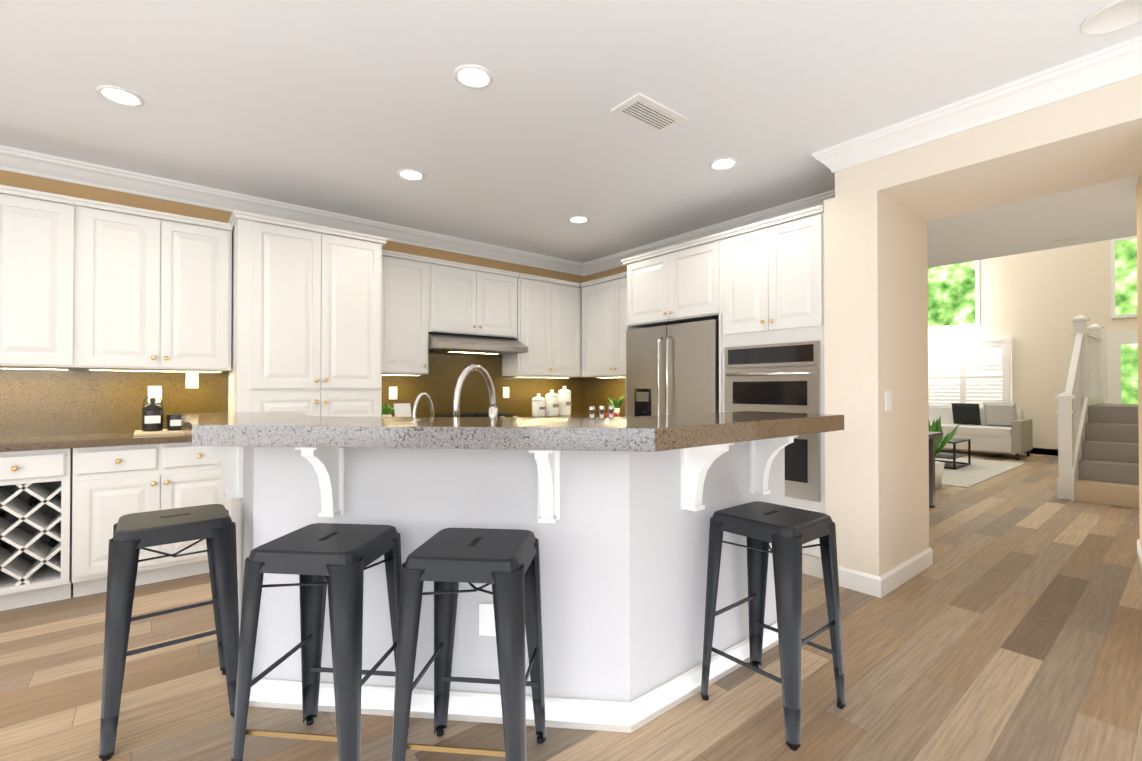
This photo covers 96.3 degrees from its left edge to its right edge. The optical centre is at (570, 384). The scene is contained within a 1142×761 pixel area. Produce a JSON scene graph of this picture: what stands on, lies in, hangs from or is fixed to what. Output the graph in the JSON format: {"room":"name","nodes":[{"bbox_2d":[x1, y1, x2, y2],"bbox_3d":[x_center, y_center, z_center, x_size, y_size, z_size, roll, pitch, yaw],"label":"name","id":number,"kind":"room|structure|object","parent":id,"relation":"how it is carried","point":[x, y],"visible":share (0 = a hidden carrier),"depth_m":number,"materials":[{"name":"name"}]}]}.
{"room":"kitchen","nodes":[
{"label":"kitchen","id":0,"kind":"room"},
{"bbox_2d":[0,170,583,282],"bbox_3d":[-2.931,-0.100,3.708,8.170,2.680,0.150,0,-1,-39],"label":"wall","id":1,"kind":"structure","parent":0,"point":[13,179],"depth_m":3.69,"materials":[{"name":"brown paint"}]},
{"bbox_2d":[0,185,99,372],"bbox_3d":[-3.412,-0.612,3.011,0.906,1.011,0.328,0,-1,-39],"label":"upper cabinet","id":2,"kind":"object","parent":1,"relation":"attached to","point":[48,241],"depth_m":3.04,"materials":[{"name":"white paint"}]},
{"bbox_2d":[148,386,161,402],"bbox_3d":[-2.922,0.069,3.592,0.075,0.115,0.005,0,-1,-39],"label":"outlet","id":3,"kind":"object","parent":1,"relation":"attached to","point":[153,391],"depth_m":3.59,"materials":[{"name":"white paint"}]},
{"bbox_2d":[96,201,231,372],"bbox_3d":[-2.838,-0.608,3.476,0.863,1.011,0.328,0,-1,-39],"label":"upper cabinet","id":4,"kind":"object","parent":1,"relation":"attached to","point":[110,313],"depth_m":3.38,"materials":[{"name":"white paint"}]},
{"bbox_2d":[186,372,198,387],"bbox_3d":[-2.759,-0.030,3.725,0.075,0.115,0.005,0,-1,-39],"label":"outlet","id":5,"kind":"object","parent":1,"relation":"attached to","point":[192,379],"depth_m":3.72,"materials":[{"name":"white paint"}]},
{"bbox_2d":[0,145,586,275],"bbox_3d":[-2.920,-1.379,3.570,8.000,0.125,0.095,0,-1,-39],"label":"crown molding","id":6,"kind":"structure","parent":1,"relation":"attached to","point":[15,160],"depth_m":3.88,"materials":[{"name":"white paint"}]},
{"bbox_2d":[389,387,396,398],"bbox_3d":[-1.618,0.077,4.650,0.075,0.115,0.005,0,-1,-39],"label":"outlet","id":7,"kind":"object","parent":1,"relation":"attached to","point":[392,390],"depth_m":4.65,"materials":[{"name":"white paint"}]},
{"bbox_2d":[388,253,439,376],"bbox_3d":[-1.515,-0.599,4.549,0.543,1.011,0.328,0,-1,-39],"label":"upper cabinet","id":8,"kind":"object","parent":1,"relation":"attached to","point":[409,355],"depth_m":4.43,"materials":[{"name":"white paint"}]},
{"bbox_2d":[428,257,531,356],"bbox_3d":[-0.943,-0.708,4.905,0.940,0.787,0.498,0,-1,-39],"label":"upper cabinet","id":9,"kind":"object","parent":1,"relation":"attached to","point":[474,310],"depth_m":4.84,"materials":[{"name":"white paint"}]},
{"bbox_2d":[503,387,508,397],"bbox_3d":[-0.686,0.084,5.406,0.075,0.115,0.005,0,-1,-39],"label":"outlet","id":10,"kind":"object","parent":1,"relation":"attached to","point":[505,389],"depth_m":5.40,"materials":[{"name":"white paint"}]},
{"bbox_2d":[500,275,579,376],"bbox_3d":[-0.283,-0.591,5.502,0.819,1.011,0.400,0,-1,-39],"label":"upper cabinet","id":11,"kind":"object","parent":1,"relation":"attached to","point":[555,302],"depth_m":5.41,"materials":[{"name":"white paint"}]},
{"bbox_2d":[0,448,1141,760],"bbox_3d":[1.727,1.274,4.803,17.200,0.050,12.400,0,-1,-39],"label":"floor","id":12,"kind":"structure","parent":0,"point":[1006,626],"depth_m":2.14,"materials":[{"name":"brown wood"}]},
{"bbox_2d":[0,449,75,610],"bbox_3d":[-3.215,0.798,2.973,0.498,0.872,0.618,0,-1,-39],"label":"base cabinet","id":13,"kind":"object","parent":12,"relation":"on","point":[38,489],"depth_m":2.88,"materials":[{"name":"white paint"}]},
{"bbox_2d":[72,441,230,597],"bbox_3d":[-2.730,0.802,3.366,0.830,0.872,0.618,0,-1,-39],"label":"base cabinet","id":14,"kind":"object","parent":12,"relation":"on","point":[116,482],"depth_m":3.08,"materials":[{"name":"white paint"}]},
{"bbox_2d":[0,413,605,452],"bbox_3d":[-1.949,0.349,3.983,5.948,0.040,0.648,0,-1,-39],"label":"countertop","id":15,"kind":"structure","parent":14,"relation":"on","point":[42,440],"depth_m":3.03,"materials":[{"name":"stone"}]},
{"bbox_2d":[134,397,183,435],"bbox_3d":[-2.622,0.204,3.428,0.460,0.237,0.330,0,-1,-39],"label":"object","id":16,"kind":"object","parent":15,"relation":"on","point":[152,418],"visible":0.65,"depth_m":3.32,"materials":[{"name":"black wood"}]},
{"bbox_2d":[382,404,393,416],"bbox_3d":[-1.595,0.243,4.426,0.168,0.175,0.203,0,-1,-39],"label":"plant","id":17,"kind":"object","parent":15,"relation":"on","point":[387,410],"visible":0.73,"depth_m":4.41,"materials":[{"name":"green plant"}]},
{"bbox_2d":[420,413,531,417],"bbox_3d":[-0.883,0.309,4.824,0.880,0.050,0.510,0,-1,-39],"label":"cooktop","id":18,"kind":"object","parent":15,"relation":"in","point":[515,415],"depth_m":4.88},
{"bbox_2d":[394,403,617,416],"bbox_3d":[-0.508,0.249,4.794,2.200,0.169,0.127,0,-1,-26],"label":"decorations","id":19,"kind":"object","parent":15,"relation":"on","point":[402,409],"depth_m":4.34,"materials":[{"name":"white paper"}]},
{"bbox_2d":[532,393,549,416],"bbox_3d":[-0.343,0.217,5.411,0.147,0.243,0.147,0,-1,-39],"label":"canister","id":20,"kind":"object","parent":15,"relation":"on","point":[540,405],"depth_m":5.36,"materials":[{"name":"white ceramic"}]},
{"bbox_2d":[550,389,562,415],"bbox_3d":[-0.207,0.198,5.522,0.147,0.283,0.147,0,-1,-39],"label":"canister","id":21,"kind":"object","parent":15,"relation":"on","point":[551,403],"depth_m":5.48,"materials":[{"name":"white ceramic"}]},
{"bbox_2d":[563,386,571,415],"bbox_3d":[-0.071,0.179,5.632,0.147,0.323,0.147,0,-1,-39],"label":"canister","id":22,"kind":"object","parent":15,"relation":"on","point":[567,402],"depth_m":5.57,"materials":[{"name":"white ceramic"}]},
{"bbox_2d":[607,396,623,415],"bbox_3d":[0.475,0.225,5.463,0.168,0.228,0.217,0,-1,-39],"label":"potted plant","id":23,"kind":"object","parent":15,"relation":"on","point":[617,404],"visible":0.79,"depth_m":5.42,"materials":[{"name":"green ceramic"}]},
{"bbox_2d":[99,504,238,760],"bbox_3d":[-1.492,0.860,1.925,0.393,0.731,0.393,0,-1,-39],"label":"stool","id":24,"kind":"object","parent":12,"relation":"on","point":[214,525],"visible":0.92,"depth_m":1.82,"materials":[{"name":"black metal"}]},
{"bbox_2d":[224,213,387,416],"bbox_3d":[-2.031,-0.395,3.942,0.960,1.438,0.618,0,-1,-39],"label":"tall cabinet","id":25,"kind":"object","parent":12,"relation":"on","point":[310,306],"depth_m":3.70,"materials":[{"name":"white paint"}]},
{"bbox_2d":[231,523,409,760],"bbox_3d":[-0.786,0.857,1.658,0.393,0.731,0.393,0,0,6],"label":"stool","id":26,"kind":"object","parent":12,"relation":"on","point":[319,558],"visible":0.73,"depth_m":1.50,"materials":[{"name":"black metal"}]},
{"bbox_2d":[391,528,545,760],"bbox_3d":[-0.300,0.857,1.598,0.393,0.731,0.393,0,0,6],"label":"stool","id":27,"kind":"object","parent":12,"relation":"on","point":[505,563],"visible":1,"depth_m":1.44,"materials":[{"name":"black metal"}]},
{"bbox_2d":[184,432,821,732],"bbox_3d":[-0.334,0.720,2.395,2.289,1.018,1.951,0,-1,-39],"label":"kitchen island","id":28,"kind":"object","parent":12,"relation":"on","point":[613,514],"depth_m":1.89,"materials":[{"name":"grey paint"}]},
{"bbox_2d":[181,404,843,503],"bbox_3d":[-0.304,0.174,2.395,2.360,0.070,2.036,0,-1,-39],"label":"island countertop","id":29,"kind":"structure","parent":28,"relation":"on","point":[260,455],"depth_m":1.86,"materials":[{"name":"grey stone"}]},
{"bbox_2d":[716,205,824,578],"bbox_3d":[1.620,0.065,3.746,0.705,2.352,0.780,0,-1,-39],"label":"tall cabinet","id":30,"kind":"object","parent":12,"relation":"on","point":[770,274],"depth_m":3.48,"materials":[{"name":"white paint"}]},
{"bbox_2d":[720,337,819,508],"bbox_3d":[1.588,0.245,3.707,0.607,1.050,0.691,0,-1,-39],"label":"wall oven","id":31,"kind":"object","parent":30,"relation":"in","point":[762,376],"depth_m":3.41,"materials":[{"name":"silver metal"}]},
{"bbox_2d":[701,501,845,750],"bbox_3d":[0.774,0.860,1.973,0.393,0.731,0.393,0,-1,-39],"label":"stool","id":32,"kind":"object","parent":12,"relation":"on","point":[787,532],"visible":0.98,"depth_m":1.91,"materials":[{"name":"black metal"}]},
{"bbox_2d":[929,431,942,507],"bbox_3d":[2.672,0.835,5.650,1.230,0.841,2.080,0,-1,-39],"label":"dining table","id":33,"kind":"object","parent":12,"relation":"on","point":[933,436],"visible":0.04,"depth_m":5.21,"materials":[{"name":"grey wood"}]},
{"bbox_2d":[929,415,959,487],"bbox_3d":[4.340,0.773,6.397,0.739,0.978,0.682,0,-1,-39],"label":"plant","id":34,"kind":"object","parent":12,"relation":"on","point":[936,427],"visible":0.17,"depth_m":6.24,"materials":[{"name":"green plant"}]},
{"bbox_2d":[935,458,1024,487],"bbox_3d":[5.234,1.271,8.258,3.200,0.012,2.650,0,-1,-39],"label":"rug","id":35,"kind":"object","parent":12,"relation":"on","point":[976,471],"visible":0.36,"depth_m":7.39,"materials":[{"name":"white fabric"}]},
{"bbox_2d":[935,437,970,469],"bbox_3d":[5.640,1.061,8.235,0.800,0.407,1.100,0,-1,-39],"label":"coffee table","id":36,"kind":"object","parent":35,"relation":"on","point":[954,455],"visible":0.46,"depth_m":7.92,"materials":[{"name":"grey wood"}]},
{"bbox_2d":[928,402,1032,459],"bbox_3d":[7.119,0.809,9.867,0.950,0.963,2.530,0,-1,-39],"label":"sofa","id":37,"kind":"object","parent":12,"relation":"on","point":[999,426],"visible":0.58,"depth_m":9.17,"materials":[{"name":"white fabric"}]},
{"bbox_2d":[1054,315,1138,507],"bbox_3d":[6.678,0.197,6.113,2.730,2.125,0.965,0,-1,-39],"label":"staircase","id":38,"kind":"structure","parent":12,"relation":"on","point":[1100,464],"depth_m":5.75,"materials":[{"name":"beige wood"}]},
{"bbox_2d":[0,0,1141,267],"bbox_3d":[-0.475,-1.496,3.040,11.530,0.100,12.400,0,-1,-39],"label":"ceiling","id":39,"kind":"structure","parent":0,"point":[346,106],"depth_m":2.59,"materials":[{"name":"white paint"}]},
{"bbox_2d":[96,85,143,106],"bbox_3d":[-2.262,-1.445,2.568,0.182,0.010,0.182,0,-1,42],"label":"recessed light","id":40,"kind":"object","parent":39,"relation":"in","point":[118,95],"depth_m":2.56,"materials":[{"name":"white paint"}]},
{"bbox_2d":[397,169,424,180],"bbox_3d":[-1.097,-1.437,3.513,0.182,0.010,0.182,0,0,6],"label":"recessed light","id":41,"kind":"object","parent":39,"relation":"in","point":[408,174],"depth_m":3.51,"materials":[{"name":"white paint"}]},
{"bbox_2d":[454,64,492,88],"bbox_3d":[-0.459,-1.446,2.408,0.182,0.010,0.182,0,-1,42],"label":"recessed light","id":42,"kind":"object","parent":39,"relation":"in","point":[473,76],"depth_m":2.41,"materials":[{"name":"white paint"}]},
{"bbox_2d":[568,216,588,222],"bbox_3d":[0.067,-1.429,4.444,0.182,0.010,0.182,0,-1,42],"label":"recessed light","id":43,"kind":"object","parent":39,"relation":"in","point":[575,219],"depth_m":4.44,"materials":[{"name":"white paint"}]},
{"bbox_2d":[611,93,686,133],"bbox_3d":[0.421,-1.440,2.736,0.380,0.016,0.200,0,-1,-39],"label":"ceiling vent","id":44,"kind":"object","parent":39,"relation":"in","point":[647,112],"visible":1,"depth_m":2.71,"materials":[{"name":"white paint"}]},
{"bbox_2d":[709,157,737,170],"bbox_3d":[0.997,-1.438,3.344,0.182,0.010,0.182,0,-1,42],"label":"recessed light","id":45,"kind":"object","parent":39,"relation":"in","point":[726,163],"depth_m":3.34,"materials":[{"name":"white paint"}]},
{"bbox_2d":[1051,238,1078,243],"bbox_3d":[4.919,-1.424,5.095,0.199,0.009,0.199,0,-1,42],"label":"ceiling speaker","id":46,"kind":"object","parent":39,"relation":"attached to","point":[1063,241],"depth_m":5.09,"materials":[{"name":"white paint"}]},
{"bbox_2d":[1080,0,1141,35],"bbox_3d":[2.158,-1.450,2.007,0.229,0.009,0.229,0,-1,45],"label":"recessed light","id":47,"kind":"object","parent":39,"relation":"attached to","point":[1115,16],"depth_m":2.03,"materials":[{"name":"white paint"}]},
{"bbox_2d":[584,265,626,281],"bbox_3d":[1.312,-0.091,4.826,0.170,2.680,3.458,0,-1,-39],"label":"wall","id":48,"kind":"structure","parent":0,"point":[614,271],"depth_m":5.82,"materials":[{"name":"brown paint"}]},
{"bbox_2d":[580,273,623,376],"bbox_3d":[0.538,-0.593,5.328,0.400,1.011,1.069,0,-1,-39],"label":"upper cabinet","id":49,"kind":"object","parent":48,"relation":"attached to","point":[601,299],"depth_m":5.39,"materials":[{"name":"white paint"}]},
{"bbox_2d":[624,237,715,328],"bbox_3d":[1.076,-0.815,4.433,0.694,0.582,1.001,0,-1,-39],"label":"upper cabinet","id":50,"kind":"object","parent":48,"relation":"attached to","point":[678,283],"depth_m":4.19,"materials":[{"name":"white paint"}]},
{"bbox_2d":[584,190,834,274],"bbox_3d":[1.169,-1.369,4.803,0.095,0.125,3.110,0,-1,-39],"label":"crown molding","id":51,"kind":"structure","parent":48,"relation":"attached to","point":[613,261],"depth_m":4.65,"materials":[{"name":"white paint"}]},
{"bbox_2d":[824,159,928,576],"bbox_3d":[2.034,-0.103,3.381,0.871,2.680,0.308,0,-1,-39],"label":"wall","id":52,"kind":"structure","parent":0,"point":[871,357],"depth_m":3.13,"materials":[{"name":"beige paint"}]},
{"bbox_2d":[838,566,874,595],"bbox_3d":[1.683,1.177,3.099,0.016,0.115,0.288,0,-1,-39],"label":"baseboard","id":53,"kind":"structure","parent":52,"relation":"attached to","point":[858,581],"depth_m":3.06,"materials":[{"name":"white paint"}]},
{"bbox_2d":[885,391,891,410],"bbox_3d":[1.909,0.099,3.072,0.080,0.120,0.011,0,-1,-39],"label":"light switch","id":54,"kind":"object","parent":52,"relation":"attached to","point":[888,394],"depth_m":3.06,"materials":[{"name":"white paint"}]},
{"bbox_2d":[875,547,932,597],"bbox_3d":[2.123,1.178,3.234,0.870,0.115,0.016,0,-1,-39],"label":"baseboard","id":55,"kind":"structure","parent":52,"relation":"attached to","point":[883,585],"depth_m":3.17,"materials":[{"name":"white paint"}]},
{"bbox_2d":[877,75,1141,220],"bbox_3d":[2.482,-1.292,2.837,0.870,0.310,1.116,0,-1,-39],"label":"ceiling beam","id":56,"kind":"structure","parent":0,"point":[1090,138],"depth_m":2.66,"materials":[{"name":"beige paint"}]},
{"bbox_2d":[812,35,1141,173],"bbox_3d":[3.080,-1.397,1.334,0.095,0.125,4.875,0,-1,-39],"label":"crown molding","id":57,"kind":"structure","parent":56,"relation":"attached to","point":[1102,67],"depth_m":2.53,"materials":[{"name":"white paint"}]},
{"bbox_2d":[928,240,1137,455],"bbox_3d":[8.193,-1.458,10.069,0.150,5.500,12.000,0,-1,-39],"label":"wall","id":58,"kind":"structure","parent":0,"point":[1032,304],"depth_m":9.37,"materials":[{"name":"beige paint"}]},
{"bbox_2d":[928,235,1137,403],"bbox_3d":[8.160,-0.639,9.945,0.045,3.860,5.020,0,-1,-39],"label":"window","id":59,"kind":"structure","parent":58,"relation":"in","point":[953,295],"depth_m":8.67,"materials":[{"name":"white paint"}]},
{"bbox_2d":[928,337,1010,407],"bbox_3d":[7.451,-0.147,10.796,0.070,1.490,2.820,0,-1,-39],"label":"window shutters","id":60,"kind":"object","parent":59,"relation":"attached to","point":[975,371],"visible":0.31,"depth_m":10.19,"materials":[{"name":"white"}]},
{"bbox_2d":[1025,448,1057,454],"bbox_3d":[7.102,1.245,11.286,0.016,0.115,8.500,0,-1,-39],"label":"baseboard","id":61,"kind":"structure","parent":58,"relation":"attached to","point":[1037,448],"depth_m":9.37,"materials":[{"name":"black paint"}]},
{"bbox_2d":[1136,175,1141,544],"bbox_3d":[3.320,-0.107,2.930,2.309,2.680,0.002,0,-1,-44],"label":"wall","id":62,"kind":"structure","parent":0,"point":[1139,242],"depth_m":3.58,"materials":[{"name":"beige paint"}]},
{"bbox_2d":[1137,539,1141,571],"bbox_3d":[3.321,1.176,2.929,2.286,0.115,0.232,0,-1,-39],"label":"baseboard","id":63,"kind":"structure","parent":62,"relation":"attached to","point":[1139,547],"depth_m":3.53,"materials":[{"name":"white paint"}]}
]}

